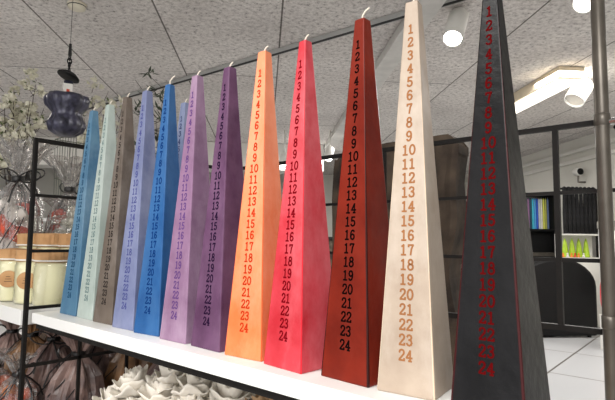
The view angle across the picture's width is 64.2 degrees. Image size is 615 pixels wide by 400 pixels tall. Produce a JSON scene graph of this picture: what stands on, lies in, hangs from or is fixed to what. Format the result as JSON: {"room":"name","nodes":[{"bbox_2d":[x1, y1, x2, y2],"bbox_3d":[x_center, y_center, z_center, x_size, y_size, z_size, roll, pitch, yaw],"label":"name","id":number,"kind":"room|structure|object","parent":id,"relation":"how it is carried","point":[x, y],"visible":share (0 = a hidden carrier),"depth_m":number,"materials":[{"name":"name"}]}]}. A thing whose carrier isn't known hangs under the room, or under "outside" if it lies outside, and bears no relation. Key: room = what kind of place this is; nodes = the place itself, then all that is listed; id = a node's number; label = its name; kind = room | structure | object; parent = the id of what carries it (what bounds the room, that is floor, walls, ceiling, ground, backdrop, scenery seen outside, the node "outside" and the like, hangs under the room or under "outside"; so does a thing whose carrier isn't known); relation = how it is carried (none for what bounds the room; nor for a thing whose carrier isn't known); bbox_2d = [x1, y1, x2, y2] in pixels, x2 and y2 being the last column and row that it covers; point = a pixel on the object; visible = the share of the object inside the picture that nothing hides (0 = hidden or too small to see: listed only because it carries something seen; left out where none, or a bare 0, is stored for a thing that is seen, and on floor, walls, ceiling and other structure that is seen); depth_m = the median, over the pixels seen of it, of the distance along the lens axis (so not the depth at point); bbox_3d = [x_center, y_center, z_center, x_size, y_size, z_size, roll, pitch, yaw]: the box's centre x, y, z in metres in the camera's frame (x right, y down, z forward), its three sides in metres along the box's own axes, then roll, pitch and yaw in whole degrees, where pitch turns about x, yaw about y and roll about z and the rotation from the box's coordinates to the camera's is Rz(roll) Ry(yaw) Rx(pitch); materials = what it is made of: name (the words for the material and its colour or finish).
{"room":"shop","nodes":[
{"label":"shop","id":0,"kind":"room"},
{"bbox_2d":[0,167,332,236],"bbox_3d":[-4.245,0.593,10.503,15.400,2.500,0.100,1,-5,-5],"label":"wall","id":1,"kind":"structure","parent":0,"point":[46,184],"depth_m":10.43,"materials":[{"name":"paint"}]},
{"bbox_2d":[0,322,604,399],"bbox_3d":[-3.599,1.314,3.548,15.500,0.100,13.900,1,-5,-5],"label":"floor","id":2,"kind":"structure","parent":0,"point":[574,364],"depth_m":4.02,"materials":[{"name":"tile"}]},
{"bbox_2d":[18,117,614,399],"bbox_3d":[0.248,0.449,0.725,1.837,1.234,0.604,-3,-6,40],"label":"metal rack","id":3,"kind":"object","parent":2,"relation":"on","point":[556,192],"visible":0.42,"depth_m":0.98,"materials":[{"name":"metal"}]},
{"bbox_2d":[0,301,59,325],"bbox_3d":[-1.129,0.326,1.848,1.664,0.036,0.503,-3,-6,40],"label":"shelf board","id":4,"kind":"object","parent":3,"relation":"attached to","point":[10,312],"visible":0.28,"depth_m":1.16,"materials":[{"name":"white laminate"}]},
{"bbox_2d":[0,248,23,301],"bbox_3d":[-0.775,0.195,1.291,0.076,0.136,0.078,2,-5,-16],"label":"glass jar","id":5,"kind":"object","parent":4,"relation":"on","point":[7,255],"visible":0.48,"depth_m":1.26,"materials":[{"name":"beige glass"}]},
{"bbox_2d":[0,68,46,196],"bbox_3d":[-1.632,-0.169,2.667,0.459,1.206,0.376,2,-5,-16],"label":"blossom branches","id":6,"kind":"object","parent":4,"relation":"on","point":[9,100],"visible":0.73,"depth_m":2.71,"materials":[{"name":"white plant"}]},
{"bbox_2d":[12,249,36,303],"bbox_3d":[-0.704,0.192,1.248,0.076,0.136,0.078,2,-5,-16],"label":"glass jar","id":7,"kind":"object","parent":4,"relation":"on","point":[19,269],"visible":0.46,"depth_m":1.22,"materials":[{"name":"beige glass"}]},
{"bbox_2d":[0,137,50,248],"bbox_3d":[-0.916,0.052,1.540,0.183,0.459,0.180,5,-6,-41],"label":"bundle","id":8,"kind":"object","parent":4,"relation":"on","point":[14,217],"visible":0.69,"depth_m":1.50,"materials":[{"name":"plastic"}]},
{"bbox_2d":[1,146,53,230],"bbox_3d":[-1.085,0.058,1.869,0.178,0.499,0.181,0,-5,4],"label":"bundle","id":9,"kind":"object","parent":4,"relation":"on","point":[29,150],"visible":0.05,"depth_m":1.87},
{"bbox_2d":[16,233,39,248],"bbox_3d":[-0.818,0.188,1.454,0.086,0.178,0.087,-3,-6,40],"label":"glass jar","id":10,"kind":"object","parent":4,"relation":"on","point":[21,238],"visible":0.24,"depth_m":1.42,"materials":[{"name":"beige wood"}]},
{"bbox_2d":[0,137,57,232],"bbox_3d":[-0.998,0.046,1.707,0.174,0.499,0.178,1,-5,1],"label":"bundle","id":11,"kind":"object","parent":4,"relation":"on","point":[27,176],"visible":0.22,"depth_m":1.71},
{"bbox_2d":[35,233,61,248],"bbox_3d":[-0.727,0.183,1.391,0.086,0.178,0.087,-3,-6,40],"label":"glass jar","id":12,"kind":"object","parent":4,"relation":"on","point":[43,240],"visible":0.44,"depth_m":1.36,"materials":[{"name":"beige wood"}]},
{"bbox_2d":[31,252,68,305],"bbox_3d":[-0.633,0.190,1.215,0.086,0.136,0.087,-3,-6,40],"label":"glass jar","id":13,"kind":"object","parent":4,"relation":"on","point":[48,278],"visible":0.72,"depth_m":1.18,"materials":[{"name":"beige glass"}]},
{"bbox_2d":[42,196,75,232],"bbox_3d":[-0.918,0.148,1.837,0.165,0.319,0.163,-2,-6,29],"label":"bundle","id":14,"kind":"object","parent":4,"relation":"on","point":[53,199],"visible":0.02,"depth_m":1.83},
{"bbox_2d":[41,155,81,233],"bbox_3d":[-0.826,0.077,1.696,0.172,0.439,0.180,-3,-6,38],"label":"bundle","id":15,"kind":"object","parent":4,"relation":"on","point":[65,218],"visible":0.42,"depth_m":1.67,"materials":[{"name":"plastic"}]},
{"bbox_2d":[58,233,71,248],"bbox_3d":[-0.638,0.180,1.342,0.086,0.178,0.087,-3,-6,40],"label":"glass jar","id":16,"kind":"object","parent":4,"relation":"on","point":[64,239],"visible":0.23,"depth_m":1.31,"materials":[{"name":"beige wood"}]},
{"bbox_2d":[32,310,451,399],"bbox_3d":[-0.178,0.240,0.796,1.024,0.022,0.120,-3,-6,40],"label":"shelf board","id":17,"kind":"object","parent":3,"relation":"on","point":[310,385],"visible":0.51,"depth_m":0.67,"materials":[{"name":"white laminate"}]},
{"bbox_2d":[60,107,99,316],"bbox_3d":[-0.491,0.018,1.102,0.074,0.465,0.074,-3,-6,39],"label":"candle","id":18,"kind":"object","parent":17,"relation":"on","point":[78,242],"visible":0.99,"depth_m":1.08,"materials":[{"name":"teal wax"}]},
{"bbox_2d":[77,101,115,320],"bbox_3d":[-0.433,0.015,1.050,0.069,0.465,0.069,-4,-6,41],"label":"candle","id":19,"kind":"object","parent":17,"relation":"on","point":[97,225],"visible":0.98,"depth_m":1.03,"materials":[{"name":"green wax"}]},
{"bbox_2d":[93,93,134,324],"bbox_3d":[-0.376,0.010,0.998,0.069,0.466,0.069,-3,-6,38],"label":"candle","id":20,"kind":"object","parent":17,"relation":"on","point":[125,149],"visible":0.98,"depth_m":0.98,"materials":[{"name":"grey wax"}]},
{"bbox_2d":[112,86,155,330],"bbox_3d":[-0.316,0.008,0.941,0.067,0.463,0.067,-3,-6,37],"label":"candle","id":21,"kind":"object","parent":17,"relation":"on","point":[130,269],"visible":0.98,"depth_m":0.92,"materials":[{"name":"wax"}]},
{"bbox_2d":[134,76,179,336],"bbox_3d":[-0.258,0.002,0.891,0.067,0.467,0.067,-3,-6,34],"label":"candle","id":22,"kind":"object","parent":17,"relation":"on","point":[153,279],"visible":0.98,"depth_m":0.87,"materials":[{"name":"blue wax"}]},
{"bbox_2d":[160,71,209,343],"bbox_3d":[-0.194,0.003,0.836,0.070,0.458,0.070,-3,-6,39],"label":"candle","id":23,"kind":"object","parent":17,"relation":"on","point":[194,182],"visible":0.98,"depth_m":0.81,"materials":[{"name":"purple wax"}]},
{"bbox_2d":[191,62,243,352],"bbox_3d":[-0.129,0.001,0.782,0.071,0.454,0.071,-4,-6,41],"label":"candle","id":24,"kind":"object","parent":17,"relation":"on","point":[212,307],"visible":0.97,"depth_m":0.76,"materials":[{"name":"wax"}]},
{"bbox_2d":[225,46,281,361],"bbox_3d":[-0.068,-0.006,0.730,0.070,0.460,0.070,-3,-6,36],"label":"candle","id":25,"kind":"object","parent":17,"relation":"on","point":[260,211],"visible":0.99,"depth_m":0.71,"materials":[{"name":"orange wax"}]},
{"bbox_2d":[264,34,330,373],"bbox_3d":[-0.005,-0.007,0.672,0.072,0.454,0.072,5,-7,-45],"label":"candle","id":26,"kind":"object","parent":17,"relation":"on","point":[295,338],"visible":1,"depth_m":0.65,"materials":[{"name":"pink wax"}]},
{"bbox_2d":[321,7,388,387],"bbox_3d":[0.069,-0.017,0.619,0.072,0.466,0.072,-4,-7,43],"label":"candle","id":27,"kind":"object","parent":17,"relation":"on","point":[352,341],"visible":0.98,"depth_m":0.59,"materials":[{"name":"red wax"}]},
{"bbox_2d":[377,0,452,399],"bbox_3d":[0.125,-0.017,0.570,0.066,0.460,0.066,-3,-6,34],"label":"candle","id":28,"kind":"object","parent":17,"relation":"on","point":[415,360],"visible":1,"depth_m":0.55,"materials":[{"name":"beige wax"}]},
{"bbox_2d":[451,0,549,399],"bbox_3d":[0.200,-0.020,0.520,0.075,0.458,0.075,-4,-7,42],"label":"candle","id":29,"kind":"object","parent":17,"relation":"on","point":[499,354],"visible":1,"depth_m":0.50,"materials":[{"name":"grey wax"}]},
{"bbox_3d":[-1.000,0.668,1.964,1.680,0.020,0.851,-3,-6,40],"label":"shelf board","id":30,"kind":"object","parent":3,"relation":"on","visible":0},
{"bbox_2d":[0,347,16,398],"bbox_3d":[-0.863,0.511,1.349,0.111,0.189,0.118,-2,-5,27],"label":"gift bag","id":31,"kind":"object","parent":30,"relation":"on","point":[3,377],"visible":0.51,"depth_m":1.36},
{"bbox_2d":[0,319,21,374],"bbox_3d":[-0.959,0.483,1.595,0.155,0.284,0.154,1,-5,-8],"label":"wrapped bundle","id":32,"kind":"object","parent":30,"relation":"on","point":[9,337],"visible":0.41,"depth_m":1.58,"materials":[{"name":"paper"}]},
{"bbox_2d":[0,352,43,399],"bbox_3d":[-0.738,0.498,1.247,0.118,0.199,0.118,1,-5,-1],"label":"gift bag","id":33,"kind":"object","parent":30,"relation":"on","point":[9,392],"visible":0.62,"depth_m":1.24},
{"bbox_2d":[1,324,45,386],"bbox_3d":[-0.843,0.470,1.495,0.149,0.296,0.156,2,-5,-19],"label":"wrapped bundle","id":34,"kind":"object","parent":30,"relation":"on","point":[32,347],"visible":0.26,"depth_m":1.47,"materials":[{"name":"brown paper"}]},
{"bbox_2d":[24,331,70,399],"bbox_3d":[-0.725,0.457,1.398,0.156,0.308,0.157,2,-5,-16],"label":"wrapped bundle","id":35,"kind":"object","parent":30,"relation":"on","point":[48,350],"visible":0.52,"depth_m":1.35,"materials":[{"name":"paper"}]},
{"bbox_2d":[39,331,63,341],"bbox_3d":[-0.869,0.483,1.730,0.152,0.308,0.151,3,-6,-28],"label":"wrapped bundle","id":36,"kind":"object","parent":30,"relation":"on","point":[43,336],"visible":0.02,"depth_m":1.71,"materials":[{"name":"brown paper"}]},
{"bbox_2d":[43,335,105,399],"bbox_3d":[-0.612,0.462,1.297,0.151,0.284,0.147,-2,-6,30],"label":"wrapped bundle","id":37,"kind":"object","parent":30,"relation":"on","point":[62,386],"visible":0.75,"depth_m":1.26,"materials":[{"name":"paper"}]},
{"bbox_2d":[86,345,115,377],"bbox_3d":[-0.629,0.474,1.520,0.153,0.296,0.154,2,-5,-16],"label":"wrapped bundle","id":38,"kind":"object","parent":30,"relation":"on","point":[102,361],"visible":0.09,"depth_m":1.47,"materials":[{"name":"paper"}]},
{"bbox_2d":[104,352,152,388],"bbox_3d":[-0.506,0.461,1.422,0.149,0.308,0.154,-3,-6,35],"label":"wrapped bundle","id":39,"kind":"object","parent":30,"relation":"on","point":[115,369],"visible":0.12,"depth_m":1.38,"materials":[{"name":"brown paper"}]},
{"bbox_3d":[0.055,0.605,1.073,1.054,0.020,0.851,-3,-6,40],"label":"shelf board","id":40,"kind":"object","parent":3,"relation":"on","visible":0},
{"bbox_2d":[146,364,159,375],"bbox_3d":[-0.365,0.465,1.304,0.148,0.284,0.155,0,-5,9],"label":"wrapped bundle","id":41,"kind":"object","parent":40,"relation":"on","point":[150,371],"visible":0.02,"depth_m":1.28,"materials":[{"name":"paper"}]},
{"bbox_3d":[-0.033,0.515,0.933,0.808,0.131,0.408,-3,-6,40],"label":"cardboard box","id":42,"kind":"object","parent":40,"relation":"on","visible":0},
{"bbox_2d":[92,384,128,399],"bbox_3d":[-0.414,0.423,1.040,0.101,0.060,0.102,3,-6,-30],"label":"flower","id":43,"kind":"object","parent":42,"relation":"on","point":[105,395],"visible":0.48,"depth_m":1.04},
{"bbox_3d":[-0.343,0.419,0.978,0.106,0.059,0.108,-3,-6,40],"label":"tissue paper","id":44,"kind":"object","parent":42,"relation":"on","visible":0},
{"bbox_2d":[108,364,154,397],"bbox_3d":[-0.359,0.372,1.006,0.103,0.061,0.103,-3,-6,40],"label":"flower","id":45,"kind":"object","parent":44,"relation":"on","point":[128,384],"visible":0.89,"depth_m":0.98,"materials":[{"name":"paper"}]},
{"bbox_3d":[-0.274,0.415,0.931,0.113,0.060,0.112,-3,-6,40],"label":"tissue paper","id":46,"kind":"object","parent":42,"relation":"on","visible":0},
{"bbox_2d":[129,375,179,399],"bbox_3d":[-0.286,0.368,0.937,0.104,0.058,0.102,-3,-6,40],"label":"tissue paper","id":47,"kind":"object","parent":46,"relation":"on","point":[146,393],"visible":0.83,"depth_m":0.92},
{"bbox_2d":[145,365,186,393],"bbox_3d":[-0.266,0.339,0.957,0.092,0.057,0.094,-3,-6,33],"label":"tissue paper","id":48,"kind":"object","parent":47,"relation":"on","point":[166,375],"visible":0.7,"depth_m":0.94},
{"bbox_3d":[-0.204,0.409,0.860,0.112,0.063,0.113,-3,-6,40],"label":"tissue paper","id":49,"kind":"object","parent":42,"relation":"on","visible":0},
{"bbox_2d":[171,389,209,399],"bbox_3d":[-0.216,0.369,0.881,0.097,0.060,0.100,1,-5,-7],"label":"tissue paper","id":50,"kind":"object","parent":49,"relation":"on","point":[174,397],"visible":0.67,"depth_m":0.87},
{"bbox_2d":[170,373,212,397],"bbox_3d":[-0.205,0.337,0.901,0.095,0.057,0.100,4,-6,-36],"label":"flower","id":51,"kind":"object","parent":50,"relation":"on","point":[191,385],"visible":0.78,"depth_m":0.88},
{"bbox_3d":[-0.141,0.406,0.810,0.104,0.061,0.106,-3,-6,40],"label":"tissue paper","id":52,"kind":"object","parent":42,"relation":"on","visible":0},
{"bbox_3d":[-0.150,0.364,0.829,0.104,0.064,0.103,-3,-6,40],"label":"tissue paper","id":53,"kind":"object","parent":52,"relation":"on","visible":0},
{"bbox_2d":[209,382,254,399],"bbox_3d":[-0.131,0.328,0.846,0.099,0.057,0.094,1,-5,-8],"label":"tissue paper","id":54,"kind":"object","parent":53,"relation":"on","point":[219,391],"visible":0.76,"depth_m":0.82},
{"bbox_3d":[-0.064,0.400,0.749,0.099,0.064,0.103,-3,-6,40],"label":"tissue paper","id":55,"kind":"object","parent":42,"relation":"on","visible":0},
{"bbox_3d":[-0.091,0.363,0.774,0.110,0.060,0.108,-3,-6,40],"label":"tissue paper","id":56,"kind":"object","parent":55,"relation":"on","visible":0},
{"bbox_2d":[245,394,272,399],"bbox_3d":[-0.067,0.328,0.785,0.094,0.054,0.099,2,-5,-16],"label":"tissue paper","id":57,"kind":"object","parent":56,"relation":"on","point":[257,397],"visible":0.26,"depth_m":0.77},
{"bbox_3d":[-0.197,0.264,1.084,0.622,0.022,0.288,-3,-6,40],"label":"shelf board","id":58,"kind":"object","parent":3,"relation":"on","visible":0},
{"bbox_2d":[177,99,188,171],"bbox_3d":[-0.259,0.016,1.012,0.070,0.459,0.070,-3,-6,38],"label":"candle","id":59,"kind":"object","parent":58,"relation":"on","point":[184,106],"visible":0.16,"depth_m":1.02,"materials":[{"name":"blue wax"}]},
{"bbox_2d":[328,237,331,265],"bbox_3d":[-0.889,1.190,8.737,2.900,1.090,0.600,1,-5,-5],"label":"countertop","id":60,"kind":"structure","parent":2,"relation":"on","point":[329,238],"depth_m":8.63,"materials":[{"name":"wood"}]},
{"bbox_2d":[332,134,468,366],"bbox_3d":[0.260,0.477,1.427,0.434,1.297,0.103,-3,-6,40],"label":"wooden slab","id":61,"kind":"object","parent":2,"relation":"on","point":[451,160],"visible":0.1,"depth_m":1.32,"materials":[{"name":"brown wood"}]},
{"bbox_2d":[526,195,554,256],"bbox_3d":[3.034,0.763,6.755,0.622,1.695,0.400,1,-5,-5],"label":"display cabinet","id":62,"kind":"object","parent":2,"relation":"on","point":[543,240],"visible":0.25,"depth_m":6.68,"materials":[{"name":"black wood"}]},
{"bbox_2d":[527,198,529,224],"bbox_3d":[3.032,0.179,6.723,0.029,0.438,0.028,1,-5,-5],"label":"taper candle","id":63,"kind":"object","parent":62,"relation":"on","point":[528,198],"visible":0.62,"depth_m":6.72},
{"bbox_2d":[529,198,531,228],"bbox_3d":[3.063,0.180,6.726,0.029,0.438,0.028,1,-5,-5],"label":"taper candle","id":64,"kind":"object","parent":62,"relation":"on","point":[530,198],"visible":0.88,"depth_m":6.71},
{"bbox_2d":[532,197,533,228],"bbox_3d":[3.094,0.180,6.729,0.029,0.438,0.028,1,-5,-5],"label":"taper candle","id":65,"kind":"object","parent":62,"relation":"on","point":[532,197],"visible":0.9,"depth_m":6.72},
{"bbox_2d":[534,197,536,228],"bbox_3d":[3.125,0.181,6.732,0.029,0.438,0.028,1,-5,-5],"label":"taper candle","id":66,"kind":"object","parent":62,"relation":"on","point":[535,225],"visible":0.91,"depth_m":6.72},
{"bbox_2d":[536,198,538,228],"bbox_3d":[3.156,0.181,6.734,0.029,0.438,0.028,1,-5,-5],"label":"taper candle","id":67,"kind":"object","parent":62,"relation":"on","point":[537,221],"visible":0.88,"depth_m":6.72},
{"bbox_2d":[538,198,540,228],"bbox_3d":[3.187,0.182,6.737,0.029,0.438,0.028,1,-5,-5],"label":"taper candle","id":68,"kind":"object","parent":62,"relation":"on","point":[539,216],"visible":0.9,"depth_m":6.73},
{"bbox_2d":[540,199,542,228],"bbox_3d":[3.218,0.183,6.740,0.029,0.438,0.028,1,-5,-5],"label":"taper candle","id":69,"kind":"object","parent":62,"relation":"on","point":[541,212],"visible":0.91,"depth_m":6.73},
{"bbox_2d":[530,229,554,231],"bbox_3d":[3.039,0.419,6.775,0.562,0.030,0.380,1,-5,-5],"label":"shelf","id":70,"kind":"object","parent":62,"relation":"attached to","point":[531,230],"depth_m":6.60,"materials":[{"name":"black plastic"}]},
{"bbox_2d":[542,198,544,228],"bbox_3d":[3.248,0.183,6.742,0.029,0.438,0.028,1,-5,-5],"label":"taper candle","id":71,"kind":"object","parent":62,"relation":"on","point":[543,209],"visible":0.89,"depth_m":6.73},
{"bbox_2d":[533,252,554,255],"bbox_3d":[3.035,0.742,6.747,0.562,0.050,0.380,1,-5,-5],"label":"shelf","id":72,"kind":"object","parent":62,"relation":"attached to","point":[534,253],"depth_m":6.57,"materials":[{"name":"wood"}]},
{"bbox_2d":[545,198,546,228],"bbox_3d":[3.279,0.184,6.745,0.029,0.438,0.028,1,-5,-5],"label":"taper candle","id":73,"kind":"object","parent":62,"relation":"on","point":[545,198],"visible":0.9,"depth_m":6.73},
{"bbox_2d":[547,198,549,228],"bbox_3d":[3.310,0.184,6.748,0.029,0.438,0.028,1,-5,-5],"label":"taper candle","id":74,"kind":"object","parent":62,"relation":"on","point":[548,227],"visible":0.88,"depth_m":6.74,"materials":[{"name":"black wax"}]},
{"bbox_2d":[534,261,597,337],"bbox_3d":[2.693,1.087,5.589,0.882,0.844,0.600,1,-5,-5],"label":"armchair","id":75,"kind":"object","parent":2,"relation":"on","point":[580,297],"visible":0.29,"depth_m":5.30,"materials":[{"name":"black leather"}]},
{"bbox_2d":[554,234,601,326],"bbox_3d":[3.437,0.998,6.157,0.494,1.136,0.280,1,-5,-5],"label":"base cabinet","id":76,"kind":"object","parent":2,"relation":"on","point":[593,268],"visible":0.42,"depth_m":6.05,"materials":[{"name":"paint"}]},
{"bbox_2d":[562,238,568,256],"bbox_3d":[3.249,0.601,6.184,0.076,0.238,0.076,-1,-5,17],"label":"candle","id":77,"kind":"object","parent":76,"relation":"on","point":[564,247],"visible":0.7,"depth_m":6.17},
{"bbox_2d":[569,238,574,256],"bbox_3d":[3.341,0.603,6.192,0.076,0.238,0.076,-1,-5,17],"label":"candle","id":78,"kind":"object","parent":76,"relation":"on","point":[571,247],"visible":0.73,"depth_m":6.17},
{"bbox_2d":[576,238,582,256],"bbox_3d":[3.434,0.605,6.200,0.076,0.238,0.076,-1,-5,17],"label":"candle","id":79,"kind":"object","parent":76,"relation":"on","point":[578,247],"visible":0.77,"depth_m":6.18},
{"bbox_2d":[583,238,589,256],"bbox_3d":[3.528,0.607,6.208,0.076,0.238,0.076,-1,-5,17],"label":"candle","id":80,"kind":"object","parent":76,"relation":"on","point":[585,247],"visible":0.87,"depth_m":6.18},
{"bbox_2d":[560,188,598,257],"bbox_3d":[3.527,0.712,6.380,0.558,1.745,0.024,1,-5,-5],"label":"rail","id":81,"kind":"object","parent":2,"relation":"on","point":[597,247],"visible":0.14,"depth_m":6.42,"materials":[{"name":"black metal"}]},
{"bbox_2d":[562,186,567,233],"bbox_3d":[3.342,0.138,6.361,0.049,0.631,0.049,3,-5,-26],"label":"hanging cloth","id":82,"kind":"object","parent":81,"relation":"hanging from","point":[565,213],"visible":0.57,"depth_m":6.34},
{"bbox_2d":[566,187,571,233],"bbox_3d":[3.398,0.140,6.367,0.049,0.631,0.049,2,-5,-12],"label":"hanging cloth","id":83,"kind":"object","parent":81,"relation":"hanging from","point":[569,210],"visible":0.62,"depth_m":6.34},
{"bbox_2d":[571,187,575,233],"bbox_3d":[3.455,0.141,6.372,0.049,0.631,0.049,1,-5,1],"label":"hanging cloth","id":84,"kind":"object","parent":81,"relation":"hanging from","point":[573,209],"visible":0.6,"depth_m":6.35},
{"bbox_2d":[575,187,579,233],"bbox_3d":[3.509,0.142,6.376,0.049,0.631,0.049,-1,-5,15],"label":"hanging cloth","id":85,"kind":"object","parent":81,"relation":"hanging from","point":[576,188],"visible":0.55,"depth_m":6.35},
{"bbox_2d":[579,187,583,233],"bbox_3d":[3.566,0.143,6.382,0.048,0.631,0.050,-2,-6,30],"label":"hanging cloth","id":86,"kind":"object","parent":81,"relation":"hanging from","point":[580,188],"visible":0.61,"depth_m":6.36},
{"bbox_2d":[583,187,587,233],"bbox_3d":[3.623,0.144,6.387,0.050,0.631,0.050,-3,-6,40],"label":"hanging cloth","id":87,"kind":"object","parent":81,"relation":"hanging from","point":[585,207],"visible":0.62,"depth_m":6.37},
{"bbox_2d":[587,187,592,233],"bbox_3d":[3.678,0.145,6.390,0.049,0.631,0.048,4,-6,-31],"label":"hanging cloth","id":88,"kind":"object","parent":81,"relation":"hanging from","point":[589,202],"visible":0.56,"depth_m":6.37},
{"bbox_2d":[591,187,596,233],"bbox_3d":[3.733,0.146,6.396,0.050,0.631,0.049,2,-5,-18],"label":"hanging cloth","id":89,"kind":"object","parent":81,"relation":"hanging from","point":[594,223],"visible":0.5,"depth_m":6.38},
{"bbox_2d":[600,314,602,349],"bbox_3d":[2.999,1.262,4.595,0.330,0.334,0.300,1,-5,-5],"label":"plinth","id":90,"kind":"object","parent":2,"relation":"on","point":[601,336],"visible":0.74,"depth_m":4.71,"materials":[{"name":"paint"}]},
{"bbox_2d":[590,0,614,399],"bbox_3d":[0.555,-0.171,0.852,0.026,2.499,0.105,5,-6,-40],"label":"steel pole","id":91,"kind":"object","parent":2,"relation":"on","point":[602,121],"visible":1,"depth_m":0.86,"materials":[{"name":"metal"}]},
{"bbox_3d":[-0.571,0.848,2.793,1.650,0.770,0.870,-3,-6,40],"label":"display table","id":92,"kind":"object","parent":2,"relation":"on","visible":0},
{"bbox_2d":[72,75,123,180],"bbox_3d":[-1.192,-0.140,2.826,0.323,1.186,0.277,3,-5,-24],"label":"blossom branches","id":93,"kind":"object","parent":92,"relation":"on","point":[94,85],"visible":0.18,"depth_m":2.86,"materials":[{"name":"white plant"}]},
{"bbox_2d":[134,66,163,153],"bbox_3d":[-0.833,-0.152,2.610,0.289,1.182,0.244,-3,-6,40],"label":"blossom branches","id":94,"kind":"object","parent":92,"relation":"on","point":[149,69],"visible":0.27,"depth_m":2.66,"materials":[{"name":"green plant"}]},
{"bbox_3d":[-1.218,0.667,2.591,0.020,1.081,0.020,-3,-6,40],"label":"post","id":95,"kind":"object","parent":2,"relation":"on","visible":0},
{"bbox_3d":[-1.023,0.095,2.312,0.750,0.014,0.295,-3,-6,40],"label":"shelf board","id":96,"kind":"object","parent":95,"relation":"on","visible":0},
{"bbox_2d":[53,134,100,210],"bbox_3d":[-1.121,-0.106,2.436,0.244,0.401,0.184,-3,-6,40],"label":"wire basket","id":97,"kind":"object","parent":96,"relation":"on","point":[57,139],"visible":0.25,"depth_m":2.40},
{"bbox_2d":[0,0,614,174],"bbox_3d":[-3.569,-1.277,3.768,15.500,0.100,13.900,1,-5,-5],"label":"ceiling","id":98,"kind":"structure","parent":0,"point":[113,41],"depth_m":3.89,"materials":[{"name":"grey tile"}]},
{"bbox_2d":[43,2,89,137],"bbox_3d":[-1.044,-0.803,2.172,0.188,1.057,0.178,-3,-6,40],"label":"hanging lantern","id":99,"kind":"object","parent":98,"relation":"hanging from","point":[67,107],"visible":1,"depth_m":2.09,"materials":[{"name":"black metal"}]},
{"bbox_2d":[67,0,86,11],"bbox_3d":[-1.477,-1.236,3.138,0.116,0.040,0.116,-3,-6,40],"label":"smoke detector","id":100,"kind":"object","parent":98,"relation":"attached to","point":[78,6],"visible":0.94,"depth_m":3.11,"materials":[{"name":"white plastic"}]},
{"bbox_2d":[0,136,323,173],"bbox_3d":[-3.150,-0.696,7.460,6.800,0.418,0.350,1,-5,-5],"label":"ceiling beam","id":101,"kind":"structure","parent":98,"relation":"attached to","point":[210,145],"depth_m":7.26,"materials":[{"name":"white paint"}]},
{"bbox_2d":[43,0,466,121],"bbox_3d":[-0.125,-1.170,3.770,8.500,0.032,0.056,-3,-6,37],"label":"track","id":102,"kind":"object","parent":98,"relation":"attached to","point":[400,15],"visible":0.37,"depth_m":3.80,"materials":[{"name":"metal"}]},
{"bbox_2d":[279,130,286,167],"bbox_3d":[-0.316,-0.690,6.561,0.120,0.522,0.189,-1,-5,17],"label":"spotlight","id":103,"kind":"object","parent":98,"relation":"hanging from","point":[283,155],"visible":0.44,"depth_m":6.54,"materials":[{"name":"white paint"}]},
{"bbox_2d":[324,130,333,161],"bbox_3d":[0.288,-0.726,6.557,0.120,0.436,0.190,-1,-5,19],"label":"spotlight","id":104,"kind":"object","parent":98,"relation":"hanging from","point":[329,150],"visible":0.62,"depth_m":6.54,"materials":[{"name":"white paint"}]},
{"bbox_2d":[324,0,445,148],"bbox_3d":[0.544,-1.022,5.184,0.151,0.068,4.775,1,-5,-5],"label":"duct","id":105,"kind":"object","parent":98,"relation":"attached to","point":[390,57],"visible":0.56,"depth_m":3.80,"materials":[{"name":"metal"}]},
{"bbox_2d":[442,7,468,47],"bbox_3d":[0.928,-1.091,3.068,0.124,0.293,0.244,-3,-6,33],"label":"spotlight","id":106,"kind":"object","parent":98,"relation":"attached to","point":[453,35],"visible":1,"depth_m":3.02,"materials":[{"name":"white paint"}]},
{"bbox_2d":[514,66,584,113],"bbox_3d":[2.160,-1.006,4.866,0.230,0.116,1.500,1,-5,-5],"label":"fluorescent light","id":107,"kind":"object","parent":98,"relation":"attached to","point":[560,78],"visible":0.58,"depth_m":4.36,"materials":[{"name":"white"}]},
{"bbox_2d":[515,79,578,113],"bbox_3d":[2.160,-0.958,4.862,0.190,0.019,1.400,1,-5,-5],"label":"diffuser","id":108,"kind":"object","parent":107,"relation":"attached to","point":[550,87],"depth_m":4.50,"materials":[{"name":"plastic"}]},
{"bbox_2d":[564,78,592,107],"bbox_3d":[2.393,-0.964,4.325,0.251,0.296,0.170,2,-5,-17],"label":"spotlight","id":109,"kind":"object","parent":98,"relation":"attached to","point":[578,93],"visible":0.92,"depth_m":4.27,"materials":[{"name":"white paint"}]},
{"bbox_2d":[572,0,589,13],"bbox_3d":[1.598,-1.184,2.803,0.134,0.252,0.229,-3,-6,40],"label":"spotlight","id":110,"kind":"object","parent":98,"relation":"attached to","point":[579,6],"visible":0.7,"depth_m":2.78,"materials":[{"name":"white paint"}]},
{"bbox_2d":[461,127,614,264],"bbox_3d":[4.090,0.161,4.280,0.100,2.500,13.800,1,-5,-5],"label":"wall","id":111,"kind":"structure","parent":0,"point":[541,181],"depth_m":7.16,"materials":[{"name":"paint"}]},
{"bbox_2d":[465,138,614,184],"bbox_3d":[3.874,-0.760,6.077,0.049,0.050,10.250,1,-5,-5],"label":"cable conduit","id":112,"kind":"object","parent":111,"relation":"attached to","point":[592,146],"visible":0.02,"depth_m":7.13,"materials":[{"name":"white paint"}]},
{"bbox_2d":[465,149,614,190],"bbox_3d":[3.873,-0.620,6.065,0.049,0.050,10.250,1,-5,-5],"label":"cable conduit","id":113,"kind":"object","parent":111,"relation":"attached to","point":[590,157],"visible":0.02,"depth_m":7.08,"materials":[{"name":"white paint"}]},
{"bbox_2d":[572,168,585,182],"bbox_3d":[3.754,-0.337,6.760,0.155,0.209,0.120,1,-5,-5],"label":"security camera","id":114,"kind":"object","parent":111,"relation":"attached to","point":[577,172],"visible":1,"depth_m":6.73,"materials":[{"name":"white paint"}]},
{"bbox_2d":[597,221,614,281],"bbox_3d":[3.309,0.634,5.182,0.483,0.834,0.057,1,-5,-5],"label":"curtain","id":115,"kind":"object","parent":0,"point":[597,221],"visible":0.07,"depth_m":5.19,"materials":[{"name":"fabric"}]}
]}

